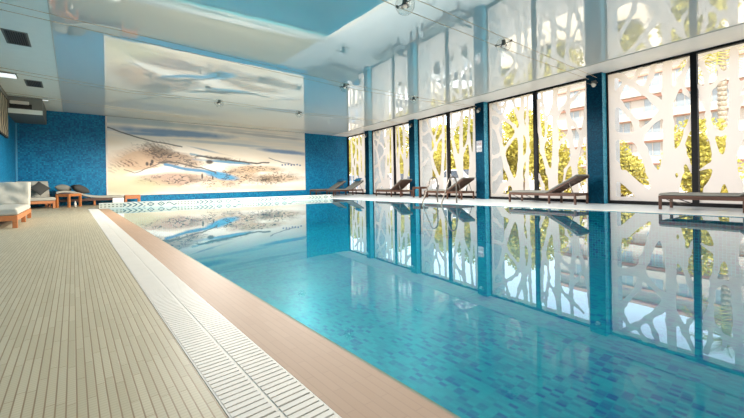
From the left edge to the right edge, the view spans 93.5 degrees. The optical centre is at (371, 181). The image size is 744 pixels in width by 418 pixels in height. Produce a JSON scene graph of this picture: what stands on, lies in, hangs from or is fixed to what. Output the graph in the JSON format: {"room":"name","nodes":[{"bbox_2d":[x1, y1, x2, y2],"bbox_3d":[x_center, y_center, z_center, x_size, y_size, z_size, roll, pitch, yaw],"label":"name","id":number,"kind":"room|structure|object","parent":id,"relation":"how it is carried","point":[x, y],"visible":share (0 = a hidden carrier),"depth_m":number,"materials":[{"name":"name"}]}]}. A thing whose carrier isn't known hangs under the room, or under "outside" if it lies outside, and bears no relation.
{"room":"indoor swimming pool","nodes":[
{"label":"indoor swimming pool","id":0,"kind":"room"},
{"bbox_2d":[0,115,15,181],"bbox_3d":[-4.579,-0.980,2.877,0.200,3.680,24.300,-1,0,-41],"label":"wall","id":1,"kind":"structure","parent":0,"point":[7,145],"depth_m":10.88,"materials":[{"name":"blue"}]},
{"bbox_2d":[0,90,7,137],"bbox_3d":[-9.857,-1.898,9.233,0.052,1.160,3.200,-1,0,-41],"label":"striped panel","id":2,"kind":"object","parent":1,"relation":"attached to","point":[3,100],"visible":1,"depth_m":9.79,"materials":[{"name":"paint"}]},
{"bbox_2d":[0,85,7,98],"bbox_3d":[-8.007,-2.590,7.042,0.040,0.139,9.050,-1,0,-41],"label":"trim","id":3,"kind":"structure","parent":1,"relation":"attached to","point":[1,88],"depth_m":9.89,"materials":[{"name":"grey paint"}]},
{"bbox_2d":[15,123,17,180],"bbox_3d":[-12.368,-0.844,12.179,0.035,3.480,0.035,-1,0,-41],"label":"trim","id":4,"kind":"structure","parent":1,"relation":"attached to","point":[15,123],"depth_m":12.17,"materials":[{"name":"blue tile"}]},
{"bbox_2d":[8,94,355,134],"bbox_3d":[-5.633,-2.482,14.400,13.195,0.328,0.037,-1,0,-40],"label":"wire","id":5,"kind":"object","parent":1,"relation":"attached to","point":[8,94],"visible":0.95,"depth_m":12.49,"materials":[{"name":"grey metal"}]},
{"bbox_2d":[7,92,362,134],"bbox_3d":[-5.465,-2.485,14.203,13.195,0.328,0.037,-1,0,-41],"label":"wire","id":6,"kind":"object","parent":1,"relation":"attached to","point":[7,92],"visible":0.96,"depth_m":12.34,"materials":[{"name":"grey metal"}]},
{"bbox_2d":[0,67,402,122],"bbox_3d":[-3.175,-2.395,11.094,12.636,0.168,0.038,-1,0,-41],"label":"wire","id":7,"kind":"object","parent":1,"relation":"attached to","point":[0,67],"visible":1,"depth_m":9.27,"materials":[{"name":"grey metal"}]},
{"bbox_2d":[0,70,403,123],"bbox_3d":[-3.344,-2.392,11.291,12.636,0.168,0.038,-1,0,-40],"label":"wire","id":8,"kind":"object","parent":1,"relation":"attached to","point":[0,70],"visible":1,"depth_m":9.61,"materials":[{"name":"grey metal"}]},
{"bbox_2d":[0,9,465,106],"bbox_3d":[-1.137,-2.431,8.291,12.095,0.187,0.059,-1,0,-41],"label":"wire","id":9,"kind":"object","parent":1,"relation":"attached to","point":[0,9],"visible":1,"depth_m":6.34,"materials":[{"name":"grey metal"}]},
{"bbox_2d":[0,2,470,105],"bbox_3d":[-0.987,-2.434,8.116,12.095,0.187,0.059,-1,0,-41],"label":"wire","id":10,"kind":"object","parent":1,"relation":"attached to","point":[0,2],"visible":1,"depth_m":6.08,"materials":[{"name":"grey metal"}]},
{"bbox_2d":[382,0,586,78],"bbox_3d":[1.137,-2.356,5.254,8.464,0.416,7.998,-1,0,3],"label":"light","id":11,"kind":"object","parent":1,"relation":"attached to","point":[404,5],"depth_m":5.30,"materials":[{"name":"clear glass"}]},
{"bbox_2d":[417,0,596,77],"bbox_3d":[1.305,-2.435,5.056,11.605,0.265,0.040,-1,0,-41],"label":"wire","id":12,"kind":"object","parent":1,"relation":"attached to","point":[417,0],"visible":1,"depth_m":5.54,"materials":[{"name":"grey metal"}]},
{"bbox_2d":[0,204,227,417],"bbox_3d":[-0.803,0.769,6.075,10.050,0.150,24.300,-1,0,-41],"label":"floor","id":13,"kind":"structure","parent":0,"point":[80,337],"depth_m":1.59,"materials":[{"name":"beige tile"}]},
{"bbox_2d":[0,182,30,227],"bbox_3d":[-7.175,0.396,6.729,0.740,0.817,2.600,-1,0,-41],"label":"daybed","id":14,"kind":"object","parent":13,"relation":"on","point":[15,197],"visible":1,"depth_m":7.47,"materials":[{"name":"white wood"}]},
{"bbox_2d":[0,204,30,215],"bbox_3d":[-7.084,0.524,6.625,0.740,0.129,2.328,-1,0,-40],"label":"seat cushion","id":15,"kind":"object","parent":14,"relation":"on","point":[5,209],"depth_m":6.32,"materials":[{"name":"white fabric"}]},
{"bbox_2d":[0,182,30,204],"bbox_3d":[-7.854,0.268,7.521,0.740,0.536,0.321,-1,0,-40],"label":"cushion","id":16,"kind":"object","parent":14,"relation":"on","point":[10,192],"depth_m":7.57,"materials":[{"name":"white fabric"}]},
{"bbox_2d":[16,181,55,207],"bbox_3d":[-11.293,0.423,11.731,1.520,0.908,0.820,-1,0,40],"label":"daybed","id":17,"kind":"object","parent":13,"relation":"on","point":[45,198],"visible":0.52,"depth_m":11.55,"materials":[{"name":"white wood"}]},
{"bbox_2d":[16,181,49,196],"bbox_3d":[-11.652,0.271,12.025,0.397,0.592,0.820,-1,0,40],"label":"cushion","id":18,"kind":"object","parent":17,"relation":"on","point":[33,194],"depth_m":12.09,"materials":[{"name":"beige fabric"}]},
{"bbox_2d":[31,182,49,195],"bbox_3d":[-11.251,0.216,11.851,0.501,0.490,0.267,-1,0,-23],"label":"pillow","id":19,"kind":"object","parent":17,"relation":"on","point":[39,188],"visible":0.95,"depth_m":11.81,"materials":[{"name":"grey fabric"}]},
{"bbox_2d":[30,197,55,200],"bbox_3d":[-11.148,0.563,11.614,1.150,0.122,0.820,-1,0,40],"label":"seat cushion","id":20,"kind":"object","parent":17,"relation":"on","point":[32,198],"depth_m":11.34,"materials":[{"name":"white fabric"}]},
{"bbox_2d":[55,193,81,207],"bbox_3d":[-10.381,0.631,11.990,0.420,0.460,0.600,-1,0,-7],"label":"side table","id":21,"kind":"object","parent":13,"relation":"on","point":[57,196],"visible":1,"depth_m":11.72,"materials":[{"name":"orange wood"}]},
{"bbox_2d":[56,191,124,204],"bbox_3d":[-10.431,0.581,13.032,1.950,0.561,0.700,-1,0,-41],"label":"chaise lounge","id":22,"kind":"object","parent":13,"relation":"on","point":[105,197],"visible":0.67,"depth_m":12.77,"materials":[{"name":"brown wood"}]},
{"bbox_2d":[55,184,72,190],"bbox_3d":[-11.015,0.222,12.499,0.392,0.273,0.464,-1,0,-26],"label":"pillow","id":23,"kind":"object","parent":22,"relation":"on","point":[61,187],"visible":0.82,"depth_m":12.35,"materials":[{"name":"beige fabric"}]},
{"bbox_2d":[71,185,89,193],"bbox_3d":[-10.626,0.261,12.753,0.437,0.340,0.496,-1,0,33],"label":"pillow","id":24,"kind":"object","parent":22,"relation":"on","point":[77,188],"visible":0.9,"depth_m":12.62,"materials":[{"name":"grey fabric"}]},
{"bbox_2d":[124,195,140,201],"bbox_3d":[-9.455,0.677,13.808,0.500,0.334,0.394,-1,0,-41],"label":"bench","id":25,"kind":"object","parent":13,"relation":"on","point":[138,197],"visible":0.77,"depth_m":13.68,"materials":[{"name":"orange wood"}]},
{"bbox_2d":[88,209,341,417],"bbox_3d":[-3.303,0.817,4.590,0.244,0.162,16.288,-1,0,-41],"label":"overflow grating","id":26,"kind":"object","parent":13,"relation":"on","point":[245,381],"visible":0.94,"depth_m":1.42,"materials":[{"name":"white plastic"}]},
{"bbox_2d":[99,194,332,208],"bbox_3d":[-5.146,0.737,13.080,7.979,0.265,0.324,-1,0,-32],"label":"kerb","id":27,"kind":"object","parent":13,"relation":"on","point":[303,197],"visible":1,"depth_m":12.44,"materials":[{"name":"white tile"}]},
{"bbox_2d":[112,198,123,202],"bbox_3d":[-8.160,0.582,11.250,0.290,0.149,0.080,-1,0,-41],"label":"block","id":28,"kind":"object","parent":27,"relation":"on","point":[114,200],"visible":0.87,"depth_m":11.21,"materials":[{"name":"plastic"}]},
{"bbox_2d":[17,111,347,206],"bbox_3d":[-7.044,-0.937,16.881,14.640,3.680,0.200,-1,0,-41],"label":"wall","id":29,"kind":"structure","parent":0,"point":[69,150],"depth_m":13.44,"materials":[{"name":"blue tile"}]},
{"bbox_2d":[47,0,62,110],"bbox_3d":[-3.583,-2.735,3.754,0.016,0.007,24.300,-1,0,-41],"label":"trim","id":30,"kind":"structure","parent":29,"relation":"attached to","point":[47,0],"depth_m":6.81,"materials":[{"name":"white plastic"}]},
{"bbox_2d":[105,116,305,195],"bbox_3d":[-7.111,-1.084,16.671,8.870,3.165,0.032,-1,0,-41],"label":"wall mural","id":31,"kind":"object","parent":29,"relation":"attached to","point":[144,156],"visible":0.99,"depth_m":15.93},
{"bbox_2d":[332,23,743,135],"bbox_3d":[4.252,-2.868,10.447,0.024,0.010,24.530,-1,0,-33],"label":"trim","id":32,"kind":"structure","parent":29,"relation":"attached to","point":[742,23],"depth_m":8.60,"materials":[{"name":"white plastic"}]},
{"bbox_2d":[0,0,743,136],"bbox_3d":[1.031,-2.877,7.696,15.040,0.124,24.736,-1,0,-41],"label":"ceiling","id":33,"kind":"structure","parent":0,"point":[368,44],"depth_m":7.52,"materials":[{"name":"white paint"}]},
{"bbox_2d":[0,71,17,78],"bbox_3d":[-8.963,-2.621,8.561,0.400,0.044,0.440,-1,0,-41],"label":"ceiling light","id":34,"kind":"object","parent":33,"relation":"attached to","point":[2,74],"visible":0.94,"depth_m":8.54,"materials":[{"name":"white plastic"}]},
{"bbox_2d":[0,28,30,46],"bbox_3d":[-6.617,-2.679,6.521,0.340,0.012,0.810,-1,0,-41],"label":"ceiling vent","id":35,"kind":"object","parent":33,"relation":"in","point":[11,36],"visible":1,"depth_m":6.49,"materials":[{"name":"grey metal"}]},
{"bbox_2d":[4,30,28,45],"bbox_3d":[-6.617,-2.678,6.521,0.263,0.008,0.750,-1,0,-40],"label":"grille","id":36,"kind":"object","parent":35,"relation":"attached to","point":[11,36],"depth_m":6.50,"materials":[{"name":"black metal"}]},
{"bbox_2d":[7,95,46,124],"bbox_3d":[-11.379,-2.341,11.581,0.798,0.518,2.258,-1,0,-41],"label":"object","id":37,"kind":"object","parent":33,"relation":"attached to","point":[27,110],"visible":0.96,"depth_m":10.90,"materials":[{"name":"grey paint"}]},
{"bbox_2d":[9,103,31,108],"bbox_3d":[-10.743,-2.323,10.705,0.490,0.140,0.020,-1,0,-40],"label":"outlet","id":38,"kind":"object","parent":37,"relation":"attached to","point":[11,105],"depth_m":10.69,"materials":[{"name":"black metal"}]},
{"bbox_2d":[24,79,43,87],"bbox_3d":[-9.068,-2.636,9.392,0.340,0.012,0.760,-1,0,-41],"label":"ceiling vent","id":39,"kind":"object","parent":33,"relation":"in","point":[32,83],"visible":1,"depth_m":9.38,"materials":[{"name":"black metal"}]},
{"bbox_2d":[365,131,384,194],"bbox_3d":[0.188,-1.048,19.435,1.100,3.750,0.396,-1,0,-33],"label":"pillar","id":40,"kind":"structure","parent":0,"point":[368,140],"depth_m":19.23,"materials":[{"name":"blue tile"}]},
{"bbox_2d":[347,133,365,193],"bbox_3d":[-0.796,-1.044,20.459,0.110,3.476,2.450,-1,0,-33],"label":"window","id":41,"kind":"structure","parent":40,"relation":"attached to","point":[361,149],"depth_m":20.48,"materials":[{"name":"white glass"}]},
{"bbox_2d":[408,119,432,195],"bbox_3d":[2.273,-1.085,16.186,1.100,3.750,0.396,-1,0,-33],"label":"pillar","id":42,"kind":"structure","parent":0,"point":[413,131],"depth_m":15.99,"materials":[{"name":"blue tile"}]},
{"bbox_2d":[372,122,409,195],"bbox_3d":[1.001,-1.076,17.655,0.115,3.476,3.510,-1,0,-33],"label":"window","id":43,"kind":"structure","parent":42,"relation":"attached to","point":[395,161],"depth_m":17.67,"materials":[{"name":"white glass"}]},
{"bbox_2d":[111,199,743,250],"bbox_3d":[1.311,0.665,5.554,7.500,0.001,20.760,-1,0,-40],"label":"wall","id":44,"kind":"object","parent":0,"point":[203,223],"visible":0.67,"depth_m":5.79,"materials":[{"name":"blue tile"}]},
{"bbox_2d":[173,234,743,417],"bbox_3d":[1.255,1.708,5.649,8.000,0.100,21.000,-1,0,-41],"label":"pool water","id":45,"kind":"structure","parent":0,"point":[476,329],"depth_m":4.22,"materials":[{"name":"blue liquid"}]},
{"bbox_2d":[475,102,502,198],"bbox_3d":[4.358,-1.121,12.938,1.100,3.750,0.396,-1,0,-33],"label":"pillar","id":46,"kind":"structure","parent":0,"point":[481,118],"depth_m":12.68,"materials":[{"name":"blue tile"}]},
{"bbox_2d":[476,141,481,151],"bbox_3d":[3.875,-1.288,12.652,0.014,0.400,0.250,-1,0,-33],"label":"notice","id":47,"kind":"object","parent":46,"relation":"attached to","point":[478,143],"visible":1,"depth_m":12.65,"materials":[{"name":"white paper"}]},
{"bbox_2d":[301,194,743,216],"bbox_3d":[4.762,0.672,10.829,4.590,0.150,24.300,-1,0,-41],"label":"deck","id":48,"kind":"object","parent":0,"point":[485,202],"visible":0.33,"depth_m":9.11,"materials":[{"name":"white tile"}]},
{"bbox_2d":[310,181,345,194],"bbox_3d":[-2.439,0.331,19.637,2.029,0.782,0.660,-1,0,-41],"label":"sun lounger","id":49,"kind":"object","parent":48,"relation":"on","point":[338,184],"visible":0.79,"depth_m":19.67,"materials":[{"name":"brown wood"}]},
{"bbox_2d":[329,181,345,188],"bbox_3d":[-1.993,0.173,20.020,0.834,0.481,0.640,-1,0,-40],"label":"backrest cushion","id":50,"kind":"object","parent":49,"relation":"on","point":[338,184],"depth_m":19.91,"materials":[{"name":"grey fabric"}]},
{"bbox_2d":[326,180,363,195],"bbox_3d":[-1.419,0.313,18.812,2.029,0.782,0.660,-1,0,-41],"label":"sun lounger","id":51,"kind":"object","parent":48,"relation":"on","point":[355,184],"visible":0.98,"depth_m":18.88,"materials":[{"name":"brown wood"}]},
{"bbox_2d":[345,180,363,188],"bbox_3d":[-0.973,0.155,19.195,0.834,0.481,0.640,-1,0,-40],"label":"backrest cushion","id":52,"kind":"object","parent":51,"relation":"on","point":[356,183],"depth_m":19.10,"materials":[{"name":"fabric"}]},
{"bbox_2d":[376,179,411,196],"bbox_3d":[0.995,0.271,16.270,0.660,0.782,2.029,-1,0,-33],"label":"sun lounger","id":53,"kind":"object","parent":48,"relation":"on","point":[402,183],"visible":1,"depth_m":15.74,"materials":[{"name":"brown wood"}]},
{"bbox_2d":[412,187,427,197],"bbox_3d":[2.018,0.420,14.625,0.460,0.450,0.460,-1,0,-33],"label":"side table","id":54,"kind":"object","parent":48,"relation":"on","point":[413,188],"visible":0.94,"depth_m":14.52,"materials":[{"name":"brown wood"}]},
{"bbox_2d":[422,176,456,204],"bbox_3d":[2.019,0.664,10.539,0.862,1.661,0.822,-1,0,-41],"label":"pool ladder","id":55,"kind":"object","parent":48,"relation":"attached to","point":[451,176],"visible":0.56,"depth_m":10.49,"materials":[{"name":"metal"}]},
{"bbox_2d":[418,105,475,197],"bbox_3d":[3.086,-1.112,14.407,0.115,3.476,3.510,-1,0,-33],"label":"window","id":56,"kind":"structure","parent":48,"relation":"on","point":[458,158],"depth_m":14.26,"materials":[{"name":"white glass"}]},
{"bbox_2d":[424,177,474,199],"bbox_3d":[2.902,0.238,13.300,0.660,0.782,2.029,-1,0,-33],"label":"sun lounger","id":57,"kind":"object","parent":48,"relation":"on","point":[461,183],"visible":0.93,"depth_m":12.77,"materials":[{"name":"brown wood"}]},
{"bbox_2d":[424,189,444,190],"bbox_3d":[2.682,0.316,13.644,0.640,0.055,1.210,-1,0,-33],"label":"seat cushion","id":58,"kind":"object","parent":57,"relation":"on","point":[428,189],"depth_m":13.54,"materials":[{"name":"fabric"}]},
{"bbox_2d":[446,177,473,190],"bbox_3d":[3.218,0.082,12.803,0.640,0.481,0.834,-1,0,-33],"label":"backrest cushion","id":59,"kind":"object","parent":57,"relation":"on","point":[461,183],"depth_m":12.70,"materials":[{"name":"brown fabric"}]},
{"bbox_2d":[487,78,587,201],"bbox_3d":[5.171,-1.148,11.158,0.115,3.476,3.510,-1,0,-33],"label":"window","id":60,"kind":"structure","parent":48,"relation":"on","point":[516,183],"depth_m":11.05,"materials":[{"name":"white glass"}]},
{"bbox_2d":[332,198,743,216],"bbox_3d":[3.701,0.612,8.737,0.184,0.006,16.495,-1,0,-41],"label":"overflow grating","id":61,"kind":"object","parent":48,"relation":"on","point":[332,198],"visible":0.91,"depth_m":7.59,"materials":[{"name":"white plastic"}]},
{"bbox_2d":[509,174,588,204],"bbox_3d":[4.992,0.201,10.007,0.660,0.782,2.029,-1,0,-33],"label":"sun lounger","id":62,"kind":"object","parent":48,"relation":"on","point":[558,190],"visible":1,"depth_m":9.55,"materials":[{"name":"brown wood"}]},
{"bbox_2d":[509,190,547,192],"bbox_3d":[4.772,0.279,10.351,0.640,0.055,1.210,-1,0,-33],"label":"seat cushion","id":63,"kind":"object","parent":62,"relation":"on","point":[514,191],"depth_m":10.27,"materials":[{"name":"white fabric"}]},
{"bbox_2d":[546,174,588,192],"bbox_3d":[5.308,0.045,9.511,0.640,0.481,0.834,-1,0,-33],"label":"backrest cushion","id":64,"kind":"object","parent":62,"relation":"on","point":[577,178],"depth_m":9.41,"materials":[{"name":"fabric"}]},
{"bbox_2d":[606,39,743,207],"bbox_3d":[7.256,-1.185,7.910,0.115,3.476,3.510,-1,0,-33],"label":"window","id":65,"kind":"structure","parent":48,"relation":"on","point":[724,167],"depth_m":8.14,"materials":[{"name":"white glass"}]},
{"bbox_2d":[658,192,743,212],"bbox_3d":[6.854,0.169,6.699,0.660,0.782,2.029,-1,0,-33],"label":"sun lounger","id":66,"kind":"object","parent":48,"relation":"on","point":[682,196],"visible":1,"depth_m":6.88,"materials":[{"name":"brown wood"}]},
{"bbox_2d":[659,192,740,196],"bbox_3d":[6.634,0.247,7.043,0.640,0.055,1.210,-1,0,-33],"label":"seat cushion","id":67,"kind":"object","parent":66,"relation":"on","point":[668,194],"depth_m":6.89,"materials":[{"name":"white fabric"}]},
{"bbox_2d":[344,199,743,277],"bbox_3d":[4.452,1.103,7.665,0.025,0.998,19.900,-1,0,-41],"label":"wall","id":68,"kind":"structure","parent":0,"point":[705,260],"depth_m":6.83,"materials":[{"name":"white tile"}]},
{"bbox_2d":[586,72,620,203],"bbox_3d":[6.443,-1.158,9.690,1.100,3.750,0.396,-1,0,-33],"label":"pillar","id":69,"kind":"structure","parent":0,"point":[595,96],"depth_m":9.37,"materials":[{"name":"blue tile"}]},
{"bbox_2d":[587,80,597,86],"bbox_3d":[5.880,-2.614,9.337,0.184,0.198,0.212,-1,0,-33],"label":"anchor","id":70,"kind":"object","parent":69,"relation":"attached to","point":[593,83],"visible":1,"depth_m":9.30,"materials":[{"name":"metal"}]},
{"bbox_3d":[-1.671,1.259,3.091,0.240,0.900,20.900,-1,0,-40],"label":"wall","id":71,"kind":"structure","parent":0,"visible":0},
{"bbox_2d":[99,209,460,417],"bbox_3d":[-1.615,0.783,3.048,0.317,0.150,20.750,-1,0,-41],"label":"trim","id":72,"kind":"structure","parent":71,"relation":"on","point":[351,386],"depth_m":1.43,"materials":[{"name":"beige tile"}]},
{"label":"outside","id":73,"kind":"structure","parent":0,"visible":0},
{"bbox_2d":[365,181,686,196],"bbox_3d":[44.998,0.145,60.278,119.900,0.200,170.000,-1,0,-33],"label":"ground","id":74,"kind":"structure","parent":73,"point":[530,182],"depth_m":28.46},
{"bbox_2d":[349,137,357,168],"bbox_3d":[-2.028,-2.544,44.261,3.876,6.892,4.262,-1,0,-15],"label":"tree","id":75,"kind":"object","parent":74,"relation":"on","point":[353,138],"visible":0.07,"depth_m":43.30,"materials":[{"name":"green plant"}]},
{"bbox_2d":[349,136,365,189],"bbox_3d":[-0.982,-2.156,39.016,3.802,6.059,3.165,-1,0,42],"label":"tree","id":76,"kind":"object","parent":74,"relation":"on","point":[353,150],"visible":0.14,"depth_m":38.67,"materials":[{"name":"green plant"}]},
{"bbox_2d":[350,175,365,188],"bbox_3d":[-0.868,0.135,29.074,1.750,1.420,4.170,-1,0,-29],"label":"parked car","id":77,"kind":"object","parent":74,"relation":"on","point":[350,175],"visible":0.02,"depth_m":28.64,"materials":[{"name":"grey paint"}]},
{"bbox_2d":[385,126,408,163],"bbox_3d":[2.541,-2.469,35.615,4.068,6.578,3.700,-1,0,38],"label":"tree","id":78,"kind":"object","parent":74,"relation":"on","point":[400,127],"visible":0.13,"depth_m":34.65,"materials":[{"name":"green plant"}]},
{"bbox_2d":[387,148,408,173],"bbox_3d":[2.261,-1.085,29.938,2.795,4.056,3.448,-1,0,2],"label":"shrub","id":79,"kind":"object","parent":74,"relation":"on","point":[401,159],"visible":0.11,"depth_m":29.76,"materials":[{"name":"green plant"}]},
{"bbox_2d":[390,173,409,189],"bbox_3d":[1.659,0.091,24.398,1.750,1.420,4.170,-1,0,-27],"label":"parked car","id":80,"kind":"object","parent":74,"relation":"on","point":[401,174],"visible":0.06,"depth_m":23.42,"materials":[{"name":"white paint"}]},
{"bbox_2d":[408,140,451,178],"bbox_3d":[4.320,-1.121,26.416,3.448,4.056,2.795,-1,0,8],"label":"shrub","id":81,"kind":"object","parent":74,"relation":"on","point":[437,163],"visible":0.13,"depth_m":25.67,"materials":[{"name":"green plant"}]},
{"bbox_2d":[432,123,451,170],"bbox_3d":[6.009,-2.374,32.453,3.524,6.265,3.874,-1,0,31],"label":"tree","id":82,"kind":"object","parent":74,"relation":"on","point":[439,131],"visible":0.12,"depth_m":31.72,"materials":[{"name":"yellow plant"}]},
{"bbox_2d":[436,137,468,170],"bbox_3d":[5.831,-1.076,22.880,3.315,3.900,2.688,-1,0,-23],"label":"shrub","id":83,"kind":"object","parent":74,"relation":"on","point":[466,156],"visible":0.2,"depth_m":22.37,"materials":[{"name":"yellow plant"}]},
{"bbox_2d":[452,114,472,153],"bbox_3d":[7.554,-2.305,27.578,3.165,6.059,3.802,-1,0,38],"label":"tree","id":84,"kind":"object","parent":74,"relation":"on","point":[465,120],"visible":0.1,"depth_m":26.67,"materials":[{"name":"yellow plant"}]},
{"bbox_2d":[433,169,507,192],"bbox_3d":[4.936,0.034,18.183,1.750,1.420,4.170,-1,0,-23],"label":"parked car","id":85,"kind":"object","parent":74,"relation":"on","point":[465,171],"visible":0.16,"depth_m":17.83,"materials":[{"name":"white paint"}]},
{"bbox_2d":[502,118,532,193],"bbox_3d":[8.244,-1.406,20.628,3.118,4.524,3.845,-1,0,-13],"label":"shrub","id":86,"kind":"object","parent":74,"relation":"on","point":[512,150],"visible":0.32,"depth_m":19.75,"materials":[{"name":"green plant"}]},
{"bbox_2d":[503,106,551,189],"bbox_3d":[10.597,-2.299,24.187,3.348,5.952,3.680,-1,0,28],"label":"tree","id":87,"kind":"object","parent":74,"relation":"on","point":[511,115],"visible":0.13,"depth_m":23.73,"materials":[{"name":"green plant"}]},
{"bbox_2d":[523,123,585,192],"bbox_3d":[8.585,-1.081,17.091,2.623,3.807,3.235,-1,0,-10],"label":"shrub","id":88,"kind":"object","parent":74,"relation":"on","point":[564,160],"visible":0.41,"depth_m":16.63,"materials":[{"name":"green plant"}]},
{"bbox_2d":[582,140,649,196],"bbox_3d":[10.208,-0.719,14.540,2.519,2.964,2.043,-1,0,29],"label":"shrub","id":89,"kind":"object","parent":74,"relation":"on","point":[633,165],"visible":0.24,"depth_m":14.09,"materials":[{"name":"green plant"}]},
{"bbox_2d":[558,46,743,183],"bbox_3d":[46.891,-7.940,39.897,13.500,16.600,46.100,-1,0,-33],"label":"apartment building","id":90,"kind":"structure","parent":74,"relation":"on","point":[641,108],"depth_m":45.22,"materials":[{"name":"white concrete"}]},
{"bbox_2d":[657,117,743,192],"bbox_3d":[10.917,-0.775,11.821,2.107,3.058,2.599,-1,0,36],"label":"shrub","id":91,"kind":"object","parent":74,"relation":"on","point":[705,149],"visible":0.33,"depth_m":11.46,"materials":[{"name":"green plant"}]},
{"bbox_2d":[677,46,743,138],"bbox_3d":[19.972,-4.308,19.978,4.212,9.577,4.205,-1,0,-41],"label":"palm tree","id":92,"kind":"object","parent":74,"relation":"on","point":[721,56],"visible":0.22,"depth_m":19.81,"materials":[{"name":"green plant"}]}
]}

